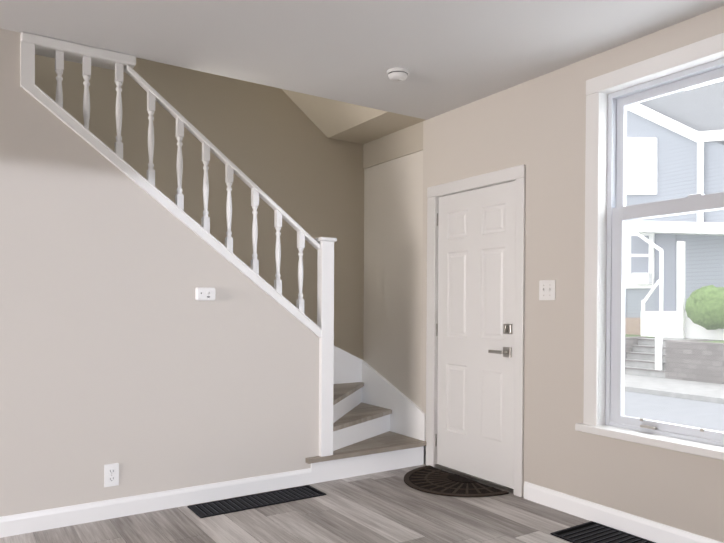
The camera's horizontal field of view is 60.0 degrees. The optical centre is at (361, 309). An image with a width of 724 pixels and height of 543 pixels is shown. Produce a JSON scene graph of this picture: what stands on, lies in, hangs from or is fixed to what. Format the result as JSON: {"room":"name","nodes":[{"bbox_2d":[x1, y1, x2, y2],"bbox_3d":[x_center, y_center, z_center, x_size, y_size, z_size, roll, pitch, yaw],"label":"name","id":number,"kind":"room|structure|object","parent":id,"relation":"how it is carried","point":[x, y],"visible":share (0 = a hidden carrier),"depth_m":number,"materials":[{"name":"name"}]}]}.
{"room":"entryway","nodes":[
{"label":"entryway","id":0,"kind":"room"},
{"bbox_2d":[0,28,318,516],"bbox_3d":[-3.936,-0.274,1.813,8.720,2.830,0.110,0,0,-33],"label":"wall","id":1,"kind":"structure","parent":0,"point":[134,358],"depth_m":3.45,"materials":[{"name":"grey paint"}]},
{"bbox_2d":[104,463,118,486],"bbox_3d":[-1.374,0.908,3.438,0.076,0.124,0.010,0,0,-33],"label":"electrical outlet plate","id":2,"kind":"object","parent":1,"relation":"attached to","point":[111,474],"visible":1,"depth_m":3.44,"materials":[{"name":"white plastic"}]},
{"bbox_2d":[0,468,311,537],"bbox_3d":[-3.943,1.091,1.747,8.638,0.102,0.014,0,0,-33],"label":"baseboard","id":3,"kind":"structure","parent":1,"relation":"attached to","point":[65,516],"depth_m":3.53,"materials":[{"name":"white wood"}]},
{"bbox_2d":[20,32,336,456],"bbox_3d":[-0.992,-0.217,3.737,1.853,2.375,0.186,0,0,-33],"label":"stair railing","id":4,"kind":"object","parent":1,"relation":"on","point":[86,57],"visible":0.96,"depth_m":3.70,"materials":[{"name":"white wood"}]},
{"bbox_2d":[195,287,214,300],"bbox_3d":[-0.926,-0.092,3.708,0.120,0.078,0.034,0,0,-33],"label":"detector","id":5,"kind":"object","parent":1,"relation":"attached to","point":[204,293],"visible":0.98,"depth_m":3.69,"materials":[{"name":"white plastic"}]},
{"bbox_2d":[35,55,363,359],"bbox_3d":[-3.965,-1.365,2.806,9.760,5.000,0.120,0,0,-33],"label":"wall","id":6,"kind":"structure","parent":0,"point":[278,147],"depth_m":4.79,"materials":[{"name":"beige paint"}]},
{"bbox_2d":[306,346,425,483],"bbox_3d":[-1.807,-0.911,3.624,4.972,4.104,0.892,0,0,-33],"label":"stairs","id":7,"kind":"structure","parent":6,"relation":"attached to","point":[379,422],"depth_m":4.67,"materials":[{"name":"white wood"}]},
{"bbox_2d":[0,464,589,542],"bbox_3d":[-1.458,1.225,-1.157,9.600,0.100,7.600,0,0,-33],"label":"floor","id":8,"kind":"structure","parent":0,"point":[390,506],"depth_m":3.39,"materials":[{"name":"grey laminate"}]},
{"bbox_2d":[187,485,325,517],"bbox_3d":[-0.617,1.143,3.756,0.795,0.006,0.230,0,0,-33],"label":"floor vent","id":9,"kind":"object","parent":8,"relation":"in","point":[220,507],"visible":0.98,"depth_m":3.73,"materials":[{"name":"black metal"}]},
{"bbox_2d":[404,465,508,496],"bbox_3d":[0.522,1.145,4.131,0.440,0.010,0.780,0,0,-33],"label":"doormat","id":10,"kind":"object","parent":8,"relation":"on","point":[431,479],"visible":1,"depth_m":4.10,"materials":[{"name":"black rubber"}]},
{"bbox_2d":[550,521,654,542],"bbox_3d":[1.320,1.158,3.004,0.338,0.006,0.760,0,0,-33],"label":"floor vent","id":11,"kind":"object","parent":8,"relation":"in","point":[591,532],"visible":1,"depth_m":3.21,"materials":[{"name":"black metal"}]},
{"bbox_2d":[282,89,387,137],"bbox_3d":[-1.294,-2.683,3.969,3.000,2.548,0.850,0,0,-33],"label":"ceiling","id":12,"kind":"structure","parent":0,"point":[328,118],"depth_m":4.84,"materials":[{"name":"beige paint"}]},
{"bbox_2d":[0,0,723,143],"bbox_3d":[-1.677,-1.519,-0.820,9.600,0.280,8.450,0,0,-33],"label":"ceiling","id":13,"kind":"structure","parent":0,"point":[449,55],"depth_m":3.22,"materials":[{"name":"white paint"}]},
{"bbox_2d":[386,67,408,81],"bbox_3d":[0.210,-1.374,3.685,0.136,0.048,0.136,0,0,-33],"label":"smoke detector","id":14,"kind":"object","parent":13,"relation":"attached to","point":[397,74],"visible":1,"depth_m":3.64,"materials":[{"name":"white plastic"}]},
{"bbox_2d":[363,6,723,542],"bbox_3d":[2.366,-0.240,1.912,0.160,2.830,8.550,0,0,-33],"label":"wall","id":15,"kind":"structure","parent":0,"point":[536,126],"depth_m":3.72,"materials":[{"name":"grey paint"}]},
{"bbox_2d":[435,181,515,488],"bbox_3d":[0.749,0.158,4.230,0.106,1.934,0.774,0,0,-33],"label":"door leaf","id":16,"kind":"structure","parent":15,"relation":"in","point":[475,329],"depth_m":4.21,"materials":[{"name":"painted wood"},{"name":"satin nickel"}]},
{"bbox_2d":[426,164,525,496],"bbox_3d":[0.802,0.129,4.273,0.179,2.043,0.929,0,0,-33],"label":"door frame","id":17,"kind":"structure","parent":15,"relation":"attached to","point":[502,176],"depth_m":4.14,"materials":[{"name":"white painted wood"}]},
{"bbox_2d":[539,280,555,299],"bbox_3d":[1.088,-0.114,3.694,0.017,0.118,0.118,0,0,-33],"label":"switch plate","id":18,"kind":"object","parent":15,"relation":"attached to","point":[547,289],"visible":1,"depth_m":3.69,"materials":[{"name":"white plastic"}]},
{"bbox_2d":[524,481,722,542],"bbox_3d":[2.806,1.132,1.082,0.014,0.102,6.595,0,0,-33],"label":"baseboard","id":19,"kind":"structure","parent":15,"relation":"attached to","point":[653,531],"depth_m":3.33,"materials":[{"name":"white wood"}]},
{"bbox_2d":[575,33,723,459],"bbox_3d":[1.601,-0.291,3.021,0.200,1.935,1.209,0,0,-33],"label":"window","id":20,"kind":"structure","parent":15,"relation":"in","point":[609,213],"depth_m":3.39,"materials":[{"name":"white"}]}
]}

